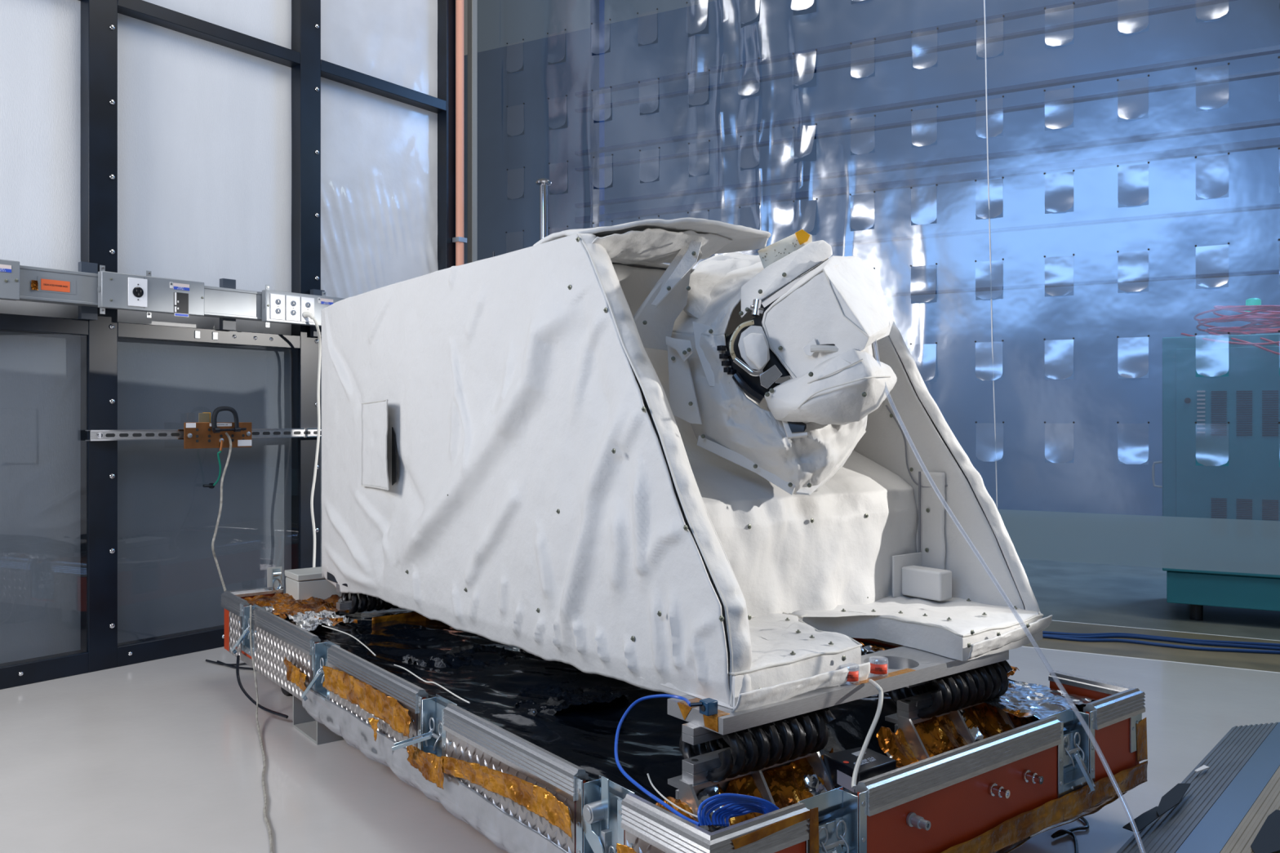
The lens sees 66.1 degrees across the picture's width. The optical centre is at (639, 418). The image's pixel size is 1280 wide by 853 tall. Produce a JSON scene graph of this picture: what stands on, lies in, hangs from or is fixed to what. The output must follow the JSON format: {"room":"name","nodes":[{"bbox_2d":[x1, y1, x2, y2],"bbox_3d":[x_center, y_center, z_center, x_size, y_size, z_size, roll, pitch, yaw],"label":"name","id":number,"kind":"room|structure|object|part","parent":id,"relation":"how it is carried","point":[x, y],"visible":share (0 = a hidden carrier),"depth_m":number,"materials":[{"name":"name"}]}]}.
{"room":"clean room","nodes":[
{"label":"clean room","id":0,"kind":"room"},
{"bbox_2d":[0,0,455,689],"bbox_3d":[-2.507,-1.200,3.550,0.148,4.400,4.715,0,0,38],"label":"window frame","id":1,"kind":"structure","parent":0,"point":[100,650],"depth_m":4.04,"materials":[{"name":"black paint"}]},
{"bbox_2d":[0,331,80,663],"bbox_3d":[-2.459,0.295,3.574,0.066,1.250,0.830,0,0,38],"label":"window","id":2,"kind":"structure","parent":1,"relation":"in","point":[40,374],"depth_m":3.80,"materials":[{"name":"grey glass"}]},
{"bbox_2d":[0,0,80,319],"bbox_3d":[-2.484,-1.028,3.593,0.004,1.275,0.830,0,0,38],"label":"window","id":3,"kind":"structure","parent":1,"relation":"in","point":[40,40],"depth_m":3.80,"materials":[{"name":"white glass"}]},
{"bbox_2d":[0,259,344,337],"bbox_3d":[-2.042,-0.501,3.920,0.145,0.222,2.650,0,0,38],"label":"cable raceway","id":4,"kind":"object","parent":1,"relation":"attached to","point":[103,289],"visible":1,"depth_m":3.97,"materials":[{"name":"grey metal"}]},
{"bbox_2d":[31,275,75,294],"bbox_3d":[-2.193,-0.501,3.684,0.009,0.055,0.156,0,0,38],"label":"tag","id":5,"kind":"object","parent":4,"relation":"attached to","point":[46,284],"visible":1,"depth_m":3.69,"materials":[{"name":"orange paper"}]},
{"bbox_2d":[128,277,147,307],"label":"outlet","id":6,"kind":"object","parent":4,"relation":"attached to","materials":[{"name":"white plastic"}]},
{"bbox_2d":[133,286,143,297],"bbox_3d":[-1.981,-0.501,3.886,0.004,0.042,0.042,0,0,38],"label":"socket","id":7,"kind":"object","parent":4,"relation":"attached to","point":[135,293],"depth_m":3.89,"materials":[{"name":"black plastic"}]},
{"bbox_2d":[270,293,284,319],"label":"outlet plate","id":8,"kind":"object","parent":4,"relation":"attached to","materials":[{"name":"white plastic"}]},
{"bbox_2d":[275,298,280,314],"bbox_3d":[-1.605,-0.499,4.368,0.004,0.066,0.025,0,0,38],"label":"receptacle","id":9,"kind":"object","parent":4,"relation":"attached to","point":[277,301],"depth_m":4.37,"materials":[{"name":"grey plastic"}]},
{"bbox_2d":[285,295,300,321],"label":"outlet plate","id":10,"kind":"object","parent":4,"relation":"attached to","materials":[{"name":"white plastic"}]},
{"bbox_2d":[290,300,296,315],"bbox_3d":[-1.559,-0.499,4.428,0.004,0.066,0.025,0,0,38],"label":"receptacle","id":11,"kind":"object","parent":4,"relation":"attached to","point":[293,303],"depth_m":4.43,"materials":[{"name":"grey plastic"}]},
{"bbox_2d":[300,297,314,322],"bbox_3d":[-1.517,-0.498,4.490,0.005,0.112,0.069,0,0,38],"label":"outlet plate","id":12,"kind":"object","parent":4,"relation":"attached to","point":[304,300],"depth_m":4.48,"materials":[{"name":"white plastic"}]},
{"bbox_2d":[305,302,311,310],"bbox_3d":[-1.513,-0.514,4.487,0.004,0.035,0.025,0,0,38],"label":"receptacle","id":13,"kind":"object","parent":4,"relation":"attached to","point":[308,304],"depth_m":4.49,"materials":[{"name":"grey plastic"}]},
{"bbox_2d":[302,311,321,567],"bbox_3d":[-1.496,0.135,4.523,0.058,1.250,0.128,0,0,4],"label":"extension cord","id":14,"kind":"object","parent":4,"relation":"hanging from","point":[306,314],"visible":0.89,"depth_m":4.56,"materials":[{"name":"white plastic"}]},
{"bbox_2d":[85,427,321,440],"bbox_3d":[-1.811,0.065,4.290,0.055,0.042,1.123,0,0,38],"label":"channel","id":15,"kind":"object","parent":1,"relation":"attached to","point":[125,434],"visible":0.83,"depth_m":4.07,"materials":[{"name":"metal"}]},
{"bbox_2d":[198,412,210,422],"bbox_3d":[-1.854,0.004,4.186,0.016,0.062,0.055,0,0,38],"label":"block","id":16,"kind":"object","parent":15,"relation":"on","point":[203,417],"visible":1,"depth_m":4.18,"materials":[{"name":"gold"}]},
{"bbox_2d":[183,422,251,448],"bbox_3d":[-1.813,0.070,4.227,0.034,0.110,0.304,0,0,38],"label":"bar","id":17,"kind":"object","parent":15,"relation":"attached to","point":[196,435],"visible":1,"depth_m":4.20,"materials":[{"name":"orange plastic"}]},
{"bbox_2d":[203,440,223,488],"bbox_3d":[-1.837,0.197,4.229,0.087,0.210,0.055,0,0,38],"label":"ground wire","id":18,"kind":"object","parent":17,"relation":"hanging from","point":[210,485],"visible":1,"depth_m":4.23,"materials":[{"name":"teal"}]},
{"bbox_2d":[211,431,231,591],"bbox_3d":[-1.703,0.357,3.982,0.076,0.601,0.546,0,0,-20],"label":"cable","id":19,"kind":"object","parent":17,"relation":"attached to","point":[226,433],"visible":1,"depth_m":4.18,"materials":[{"name":"rubber"}]},
{"bbox_2d":[211,406,246,433],"bbox_3d":[-1.769,0.003,4.236,0.031,0.115,0.146,0,0,38],"label":"c-clamp","id":20,"kind":"object","parent":17,"relation":"attached to","point":[214,418],"visible":1,"depth_m":4.21,"materials":[{"name":"black"}]},
{"bbox_2d":[117,13,291,335],"bbox_3d":[-1.906,-1.028,4.334,0.005,1.275,0.830,0,0,38],"label":"window","id":21,"kind":"structure","parent":1,"relation":"in","point":[204,127],"depth_m":4.31,"materials":[{"name":"white glass"}]},
{"bbox_2d":[117,338,291,643],"bbox_3d":[-1.882,0.295,4.315,0.066,1.250,0.830,0,0,38],"label":"window","id":22,"kind":"structure","parent":1,"relation":"in","point":[169,582],"depth_m":4.28,"materials":[{"name":"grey glass"}]},
{"bbox_2d":[143,0,291,48],"bbox_3d":[-1.906,-2.360,4.334,0.005,1.280,0.830,0,0,38],"label":"window","id":23,"kind":"structure","parent":1,"relation":"in","point":[268,20],"depth_m":4.48,"materials":[{"name":"white glass"}]},
{"bbox_2d":[320,358,321,566],"bbox_3d":[-1.319,0.295,5.037,0.066,1.250,0.780,0,0,38],"label":"window","id":24,"kind":"structure","parent":1,"relation":"in","point":[321,358],"depth_m":4.79,"materials":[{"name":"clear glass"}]},
{"bbox_2d":[320,0,437,97],"bbox_3d":[-1.342,-2.360,5.055,0.005,1.280,0.780,0,0,38],"label":"window","id":25,"kind":"structure","parent":1,"relation":"in","point":[395,42],"depth_m":5.10,"materials":[{"name":"white glass"}]},
{"bbox_2d":[320,76,438,298],"bbox_3d":[-1.341,-1.028,5.054,0.008,1.275,0.780,0,0,38],"label":"window","id":26,"kind":"structure","parent":1,"relation":"in","point":[379,153],"depth_m":5.03,"materials":[{"name":"white glass"}]},
{"bbox_2d":[452,0,466,266],"bbox_3d":[-0.981,-1.200,5.354,0.051,4.400,0.060,0,0,38],"label":"standpipe","id":27,"kind":"object","parent":1,"relation":"attached to","point":[460,240],"visible":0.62,"depth_m":5.33,"materials":[{"name":"pink metal"}]},
{"bbox_2d":[0,558,1279,852],"bbox_3d":[1.039,1.000,3.177,18.000,0.001,17.000,0,0,28],"label":"floor","id":28,"kind":"structure","parent":0,"point":[164,755],"depth_m":3.00,"materials":[{"name":"concrete"}]},
{"bbox_2d":[205,659,246,666],"bbox_3d":[-1.547,0.994,3.929,0.524,0.009,0.090,0,0,35],"label":"wire","id":29,"kind":"object","parent":28,"relation":"on","point":[206,660],"visible":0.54,"depth_m":3.99,"materials":[{"name":"black plastic"}]},
{"bbox_2d":[216,660,253,670],"bbox_3d":[-1.521,0.994,3.890,0.502,0.009,0.035,0,0,33],"label":"wire","id":30,"kind":"object","parent":28,"relation":"on","point":[225,664],"visible":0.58,"depth_m":3.94,"materials":[{"name":"black plastic"}]},
{"bbox_2d":[293,695,343,745],"bbox_3d":[-1.019,0.942,3.137,0.100,0.117,0.228,0,0,-38],"label":"stand","id":31,"kind":"object","parent":28,"relation":"on","point":[318,733],"visible":0.4,"depth_m":3.14,"materials":[{"name":"grey metal"}]},
{"bbox_3d":[-1.086,0.942,3.224,0.100,0.117,0.008,0,0,-38],"label":"plate","id":32,"kind":"part","parent":31,"relation":"part of","materials":[{"name":"grey metal"}]},
{"bbox_3d":[-0.952,0.942,3.050,0.100,0.117,0.008,0,0,-38],"label":"plate","id":33,"kind":"part","parent":31,"relation":"part of","materials":[{"name":"grey metal"}]},
{"bbox_2d":[467,0,477,262],"bbox_3d":[-0.945,-1.200,5.546,0.040,4.400,0.040,0,0,38],"label":"post","id":34,"kind":"object","parent":28,"relation":"on","point":[472,4],"visible":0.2,"depth_m":5.53,"materials":[{"name":"grey"}]},
{"bbox_2d":[535,177,551,239],"bbox_3d":[-0.526,-0.157,5.375,0.260,2.314,0.260,0,0,28],"label":"stanchion","id":35,"kind":"object","parent":28,"relation":"on","point":[544,183],"visible":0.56,"depth_m":5.36,"materials":[{"name":"silver metal"}]},
{"bbox_3d":[-0.526,-0.148,5.375,0.042,2.273,0.042,0,0,28],"label":"rod","id":36,"kind":"part","parent":35,"relation":"part of","materials":[{"name":"silver metal"}]},
{"bbox_2d":[220,586,1147,852],"bbox_3d":[-0.199,0.812,3.026,1.518,0.375,2.835,0,0,-38],"label":"platform","id":37,"kind":"object","parent":28,"relation":"on","point":[527,782],"depth_m":2.17,"materials":[{"name":"grey metal"}]},
{"bbox_3d":[-1.482,0.788,3.601,0.007,0.160,0.150,0,0,-38],"label":"tread plate","id":38,"kind":"part","parent":37,"relation":"part of","materials":[{"name":"metal"}]},
{"bbox_3d":[-1.387,0.855,3.480,0.004,0.026,0.158,0,0,-38],"label":"tread plate","id":39,"kind":"part","parent":37,"relation":"part of","materials":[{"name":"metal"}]},
{"bbox_3d":[-1.372,0.749,3.491,0.040,0.166,0.150,0,0,-38],"label":"latch dish","id":40,"kind":"part","parent":37,"relation":"part of","materials":[{"name":"metal"}]},
{"bbox_2d":[249,604,273,852],"bbox_3d":[-1.077,0.821,2.805,0.025,0.352,1.335,0,0,-23],"label":"cable","id":41,"kind":"object","parent":37,"relation":"hanging from","point":[265,818],"visible":1,"depth_m":3.00,"materials":[{"name":"plastic"}]},
{"bbox_2d":[235,655,288,718],"bbox_3d":[-1.308,0.910,3.347,0.051,0.134,0.420,0,0,-43],"label":"wire","id":42,"kind":"object","parent":37,"relation":"hanging from","point":[242,689],"visible":1,"depth_m":3.34,"materials":[{"name":"black plastic"}]},
{"bbox_2d":[266,566,282,591],"bbox_3d":[-1.408,0.620,3.802,0.055,0.090,0.028,0,0,-38],"label":"end latch","id":43,"kind":"object","parent":37,"relation":"attached to","point":[274,575],"visible":1,"depth_m":3.80,"materials":[{"name":"metal"}]},
{"bbox_3d":[-1.165,0.788,3.189,0.007,0.160,0.572,0,0,-38],"label":"tread plate","id":44,"kind":"part","parent":37,"relation":"part of","materials":[{"name":"metal"}]},
{"bbox_2d":[244,593,368,617],"bbox_3d":[-1.248,0.687,3.656,0.375,0.034,0.458,0,0,-38],"label":"foil","id":45,"kind":"object","parent":37,"relation":"in","point":[277,603],"visible":0.62,"depth_m":3.62,"materials":[{"name":"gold metal"}]},
{"bbox_2d":[273,609,357,631],"bbox_3d":[-1.089,0.672,3.307,0.191,0.046,0.305,0,0,-38],"label":"foil","id":46,"kind":"object","parent":37,"relation":"on","point":[306,620],"visible":0.97,"depth_m":3.29,"materials":[{"name":"silver metal"}]},
{"bbox_2d":[284,566,359,599],"bbox_3d":[-1.236,0.649,3.841,0.251,0.122,0.156,0,0,-38],"label":"box","id":47,"kind":"object","parent":37,"relation":"on","point":[303,584],"visible":0.39,"depth_m":3.75,"materials":[{"name":"grey plastic"}]},
{"bbox_3d":[-1.236,0.600,3.841,0.251,0.024,0.156,0,0,-38],"label":"lid","id":48,"kind":"part","parent":47,"relation":"part of","materials":[{"name":"grey plastic"}]},
{"bbox_3d":[-0.927,0.749,2.913,0.040,0.166,0.150,0,0,-38],"label":"latch dish","id":49,"kind":"part","parent":37,"relation":"part of","materials":[{"name":"metal"}]},
{"bbox_2d":[321,625,376,656],"bbox_3d":[-0.850,0.657,2.921,0.043,0.013,0.473,0,0,-35],"label":"string","id":50,"kind":"object","parent":37,"relation":"on","point":[366,646],"visible":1,"depth_m":2.98,"materials":[{"name":"white"}]},
{"bbox_2d":[336,582,398,614],"bbox_3d":[-0.943,0.646,3.645,0.360,0.119,0.167,0,0,-38],"label":"spring","id":51,"kind":"object","parent":37,"relation":"on","point":[373,603],"visible":0.3,"depth_m":3.54,"materials":[{"name":"metal"}]},
{"bbox_2d":[327,572,347,586],"bbox_3d":[-0.723,0.577,3.827,0.930,0.030,0.200,0,0,-38],"label":"beam","id":52,"kind":"structure","parent":51,"relation":"on","point":[331,577],"depth_m":3.58,"materials":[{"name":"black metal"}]},
{"bbox_2d":[320,217,1052,712],"bbox_3d":[-0.070,0.058,3.070,1.154,1.132,2.311,0,0,-38],"label":"instrument","id":53,"kind":"object","parent":52,"relation":"on","point":[587,451],"visible":1,"depth_m":2.47,"materials":[{"name":"white fabric"}]},
{"bbox_2d":[533,217,771,263],"bbox_3d":[0.030,-0.434,2.477,0.601,0.100,0.380,0,0,0],"label":"hood","id":54,"kind":"object","parent":53,"relation":"attached to","point":[687,240],"depth_m":2.43,"materials":[{"name":"white fabric"}]},
{"bbox_2d":[683,254,760,335],"bbox_3d":[0.262,-0.329,2.715,0.298,0.308,0.431,0,0,6],"label":"drape","id":55,"kind":"object","parent":53,"relation":"hanging from","point":[715,282],"depth_m":2.60,"materials":[{"name":"white fabric"}]},
{"bbox_3d":[0.306,-0.099,2.306,0.053,0.057,0.012,0,0,0],"label":"clamp plate","id":56,"kind":"part","parent":53,"relation":"part of","materials":[{"name":"metal"}]},
{"bbox_3d":[0.373,-0.308,2.403,0.212,0.171,0.041,0,0,-21],"label":"gap frame","id":57,"kind":"part","parent":53,"relation":"part of","materials":[{"name":"white metal"}]},
{"bbox_3d":[0.341,-0.092,2.316,0.048,0.020,0.012,0,0,0],"label":"clamp plate","id":58,"kind":"part","parent":53,"relation":"part of","materials":[{"name":"silver metal"}]},
{"bbox_2d":[667,645,1008,735],"bbox_3d":[0.481,0.576,2.196,0.950,0.031,0.165,0,0,-38],"label":"mounting plate","id":59,"kind":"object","parent":53,"relation":"attached to","point":[907,666],"depth_m":2.06,"materials":[{"name":"metal"}]},
{"bbox_2d":[690,697,717,715],"bbox_3d":[0.120,0.548,1.868,0.046,0.026,0.034,0,0,-38],"label":"cube","id":60,"kind":"object","parent":59,"relation":"on","point":[708,707],"visible":1,"depth_m":1.86,"materials":[{"name":"blue plastic"}]},
{"bbox_2d":[846,671,858,681],"bbox_3d":[0.445,0.542,2.090,0.042,0.038,0.044,0,0,12],"label":"cap","id":61,"kind":"object","parent":59,"relation":"on","point":[852,676],"visible":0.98,"depth_m":2.07,"materials":[{"name":"red plastic"}]},
{"bbox_2d":[851,679,883,790],"bbox_3d":[0.460,0.626,1.969,0.038,0.152,0.248,0,0,21],"label":"lead","id":62,"kind":"object","parent":59,"relation":"hanging from","point":[873,682],"visible":0.97,"depth_m":1.96,"materials":[{"name":"white"}]},
{"bbox_2d":[870,663,887,674],"bbox_3d":[0.521,0.542,2.148,0.042,0.038,0.044,0,0,14],"label":"jar","id":63,"kind":"object","parent":59,"relation":"on","point":[874,668],"visible":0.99,"depth_m":2.13,"materials":[{"name":"red plastic"}]},
{"bbox_3d":[-0.717,0.788,2.607,0.007,0.160,0.582,0,0,-38],"label":"tread plate","id":64,"kind":"part","parent":37,"relation":"part of","materials":[{"name":"metal"}]},
{"bbox_2d":[372,612,433,624],"bbox_3d":[-0.731,0.745,3.567,0.500,0.110,0.016,0,0,-38],"label":"sheet","id":65,"kind":"object","parent":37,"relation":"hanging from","point":[411,616],"visible":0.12,"depth_m":3.48,"materials":[{"name":"gold metal"}]},
{"bbox_2d":[394,664,470,703],"bbox_3d":[-0.510,0.652,2.423,0.024,0.023,0.468,0,0,-35],"label":"cable","id":66,"kind":"object","parent":37,"relation":"on","point":[453,694],"visible":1,"depth_m":2.44,"materials":[{"name":"white"}]},
{"bbox_3d":[-0.475,0.749,2.326,0.040,0.166,0.150,0,0,-38],"label":"latch dish","id":67,"kind":"part","parent":37,"relation":"part of","materials":[{"name":"metal"}]},
{"bbox_3d":[-0.282,0.788,2.043,0.007,0.160,0.526,0,0,-38],"label":"tread plate","id":68,"kind":"part","parent":37,"relation":"part of","materials":[{"name":"metal"}]},
{"bbox_2d":[402,643,631,715],"bbox_3d":[-0.359,0.728,2.724,0.309,0.060,0.757,0,0,-38],"label":"foil","id":69,"kind":"object","parent":37,"relation":"in","point":[561,699],"visible":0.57,"depth_m":2.62,"materials":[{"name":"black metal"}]},
{"bbox_3d":[-0.058,0.749,1.784,0.040,0.166,0.150,0,0,-38],"label":"latch dish","id":70,"kind":"part","parent":37,"relation":"part of","materials":[{"name":"metal"}]},
{"bbox_3d":[0.015,0.788,1.657,0.007,0.160,0.133,0,0,-38],"label":"tread plate","id":71,"kind":"part","parent":37,"relation":"part of","materials":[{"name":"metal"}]},
{"bbox_2d":[614,693,699,826],"bbox_3d":[0.025,0.608,1.807,0.147,0.136,0.360,0,0,0],"label":"cable","id":72,"kind":"object","parent":37,"relation":"on","point":[633,781],"visible":0.98,"depth_m":1.83,"materials":[{"name":"blue plastic"}]},
{"bbox_2d":[646,773,697,817],"bbox_3d":[0.056,0.640,1.667,0.110,0.056,0.010,0,0,34],"label":"cable","id":73,"kind":"object","parent":37,"relation":"in","point":[650,780],"visible":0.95,"depth_m":1.67,"materials":[{"name":"white plastic"}]},
{"bbox_3d":[0.160,0.661,1.674,0.165,0.061,0.040,0,0,-30],"label":"blue cable coil","id":74,"kind":"part","parent":37,"relation":"part of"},
{"bbox_2d":[655,747,843,847],"bbox_3d":[0.271,0.750,1.863,0.556,0.099,0.260,0,0,-38],"label":"foil","id":75,"kind":"object","parent":37,"relation":"in","point":[790,784],"visible":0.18,"depth_m":1.97,"materials":[{"name":"gold metal"}]},
{"bbox_2d":[823,746,896,795],"bbox_3d":[0.457,0.727,2.027,0.116,0.057,0.119,0,0,-28],"label":"box","id":76,"kind":"object","parent":75,"relation":"on","point":[840,766],"visible":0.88,"depth_m":2.01,"materials":[{"name":"black plastic"}]},
{"bbox_2d":[853,757,875,765],"bbox_3d":[0.460,0.699,2.007,0.060,0.001,0.017,0,0,-38],"label":"print","id":77,"kind":"object","parent":76,"relation":"on","point":[865,761],"depth_m":2.01,"materials":[{"name":"white"}]},
{"bbox_3d":[0.239,0.764,1.955,0.360,0.152,0.160,0,0,-38],"label":"gusset bracket","id":78,"kind":"part","parent":37,"relation":"part of","materials":[{"name":"silver metal"}]},
{"bbox_2d":[679,707,835,785],"bbox_3d":[0.234,0.646,2.004,0.360,0.119,0.166,0,0,-38],"label":"coil spring","id":79,"kind":"object","parent":37,"relation":"on","point":[755,748],"visible":0.61,"depth_m":1.93,"materials":[{"name":"metal"}]},
{"bbox_3d":[0.333,0.749,1.732,0.156,0.166,0.040,0,0,-38],"label":"latch dish","id":80,"kind":"part","parent":37,"relation":"part of","materials":[{"name":"metal"}]},
{"bbox_2d":[857,641,1019,677],"bbox_3d":[0.676,0.684,2.890,0.191,0.058,0.855,0,0,-38],"label":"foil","id":81,"kind":"object","parent":37,"relation":"in","point":[865,650],"visible":0.06,"depth_m":2.94,"materials":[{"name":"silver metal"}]},
{"bbox_3d":[0.760,0.764,2.356,0.355,0.152,0.160,0,0,-38],"label":"gusset bracket","id":82,"kind":"part","parent":37,"relation":"part of","materials":[{"name":"silver metal"}]},
{"bbox_2d":[888,660,1013,719],"bbox_3d":[0.756,0.646,2.406,0.360,0.119,0.167,0,0,-38],"label":"coil spring","id":83,"kind":"object","parent":37,"relation":"on","point":[930,699],"visible":0.64,"depth_m":2.34,"materials":[{"name":"metal"}]},
{"bbox_2d":[876,702,1032,768],"bbox_3d":[0.823,0.746,2.287,0.565,0.104,0.261,0,0,-38],"label":"foil","id":84,"kind":"object","parent":37,"relation":"in","point":[938,735],"visible":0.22,"depth_m":2.32,"materials":[{"name":"gold metal"}]},
{"bbox_2d":[983,680,1095,719],"bbox_3d":[0.956,0.697,2.457,0.270,0.015,0.265,0,0,-38],"label":"foil","id":85,"kind":"object","parent":84,"relation":"on","point":[1020,700],"visible":0.64,"depth_m":2.43,"materials":[{"name":"silver metal"}]},
{"bbox_3d":[0.968,0.749,2.221,0.156,0.166,0.040,0,0,-38],"label":"latch dish","id":86,"kind":"part","parent":37,"relation":"part of","materials":[{"name":"metal"}]},
{"bbox_2d":[574,0,1279,297],"bbox_3d":[2.445,-1.200,6.020,6.600,4.400,0.141,0,0,28],"label":"wall slats","id":87,"kind":"object","parent":28,"relation":"on","point":[597,107],"visible":0.76,"depth_m":6.27,"materials":[{"name":"blue"}]},
{"bbox_2d":[505,0,1279,575],"bbox_3d":[1.123,-0.980,4.799,4.880,3.240,0.126,0,0,28],"label":"curtain","id":88,"kind":"object","parent":87,"relation":"hanging from","point":[1197,544],"visible":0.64,"depth_m":4.26,"materials":[{"name":"blue plastic"}]},
{"bbox_2d":[1050,817,1089,852],"bbox_3d":[1.016,0.991,2.333,0.074,0.014,0.347,0,0,29],"label":"wire","id":89,"kind":"object","parent":28,"relation":"on","point":[1062,832],"visible":0.91,"depth_m":2.35,"materials":[{"name":"black plastic"}]},
{"bbox_2d":[1042,635,1279,653],"bbox_3d":[2.317,0.992,4.315,1.282,0.014,0.073,0,0,19],"label":"cable","id":90,"kind":"object","parent":28,"relation":"on","point":[1043,636],"visible":0.86,"depth_m":4.31,"materials":[{"name":"blue plastic"}]},
{"bbox_2d":[1042,634,1279,650],"bbox_3d":[2.350,0.992,4.396,1.297,0.014,0.122,0,0,16],"label":"cable","id":91,"kind":"object","parent":28,"relation":"on","point":[1109,635],"visible":0.81,"depth_m":4.40,"materials":[{"name":"blue plastic"}]},
{"bbox_2d":[1042,631,1279,646],"bbox_3d":[2.382,0.992,4.447,1.318,0.014,0.081,0,0,16],"label":"cable","id":92,"kind":"object","parent":28,"relation":"on","point":[1043,632],"visible":0.77,"depth_m":4.42,"materials":[{"name":"blue plastic"}]},
{"bbox_2d":[1116,722,1279,852],"bbox_3d":[1.410,0.966,2.010,0.800,0.068,2.400,0,0,42],"label":"ramp","id":93,"kind":"object","parent":28,"relation":"on","point":[1225,805],"visible":1,"depth_m":2.44,"materials":[{"name":"metal"}]},
{"bbox_2d":[1122,806,1159,832],"bbox_3d":[1.212,0.956,2.354,0.201,0.002,0.035,0,0,-42],"label":"tape patch","id":94,"kind":"object","parent":93,"relation":"on","point":[1142,821],"visible":0.96,"depth_m":2.33,"materials":[{"name":"black plastic"}]},
{"bbox_2d":[1156,783,1191,817],"bbox_3d":[1.328,0.949,2.459,0.040,0.002,0.285,0,0,38],"label":"tape patch","id":95,"kind":"object","parent":93,"relation":"on","point":[1171,799],"visible":1,"depth_m":2.46,"materials":[{"name":"black plastic"}]},
{"bbox_2d":[1194,764,1208,772],"bbox_3d":[1.554,0.969,2.720,0.069,0.003,0.016,0,0,-40],"label":"scrap","id":96,"kind":"object","parent":93,"relation":"on","point":[1203,767],"visible":1,"depth_m":2.72,"materials":[{"name":"white paper"}]},
{"bbox_2d":[1250,809,1279,852],"bbox_3d":[1.423,0.931,2.206,0.058,0.002,0.328,0,0,41],"label":"tape patch","id":97,"kind":"object","parent":93,"relation":"on","point":[1267,840],"visible":1,"depth_m":2.19,"materials":[{"name":"black plastic"}]},
{"bbox_2d":[1151,333,1279,620],"bbox_3d":[3.458,0.297,4.818,1.681,1.405,0.724,0,0,28],"label":"cabinet","id":98,"kind":"object","parent":28,"relation":"on","point":[1213,468],"visible":0.84,"depth_m":4.76,"materials":[{"name":"teal metal"}]},
{"bbox_3d":[2.587,0.278,4.923,0.046,0.137,0.012,0,0,28],"label":"handle","id":99,"kind":"part","parent":98,"relation":"part of","materials":[{"name":"blue"}]},
{"bbox_3d":[3.295,0.175,4.507,1.475,1.040,0.005,0,0,28],"label":"door","id":100,"kind":"part","parent":98,"relation":"part of","materials":[{"name":"teal paint"}]},
{"bbox_2d":[1180,305,1279,355],"bbox_3d":[3.169,-0.404,4.785,0.948,0.347,0.456,0,0,28],"label":"cable coil","id":101,"kind":"object","parent":98,"relation":"on","point":[1254,317],"visible":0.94,"depth_m":4.80,"materials":[{"name":"red"}]},
{"bbox_2d":[1244,297,1261,334],"bbox_3d":[3.176,-0.516,5.096,0.080,0.221,0.080,0,0,28],"label":"beacon","id":102,"kind":"object","parent":98,"relation":"on","point":[1251,301],"visible":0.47,"depth_m":5.07,"materials":[{"name":"teal plastic"}]},
{"bbox_2d":[463,0,1279,515],"bbox_3d":[4.599,-2.000,9.835,18.000,6.000,0.106,0,0,28],"label":"wall","id":103,"kind":"structure","parent":0,"point":[1097,380],"depth_m":10.30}
]}

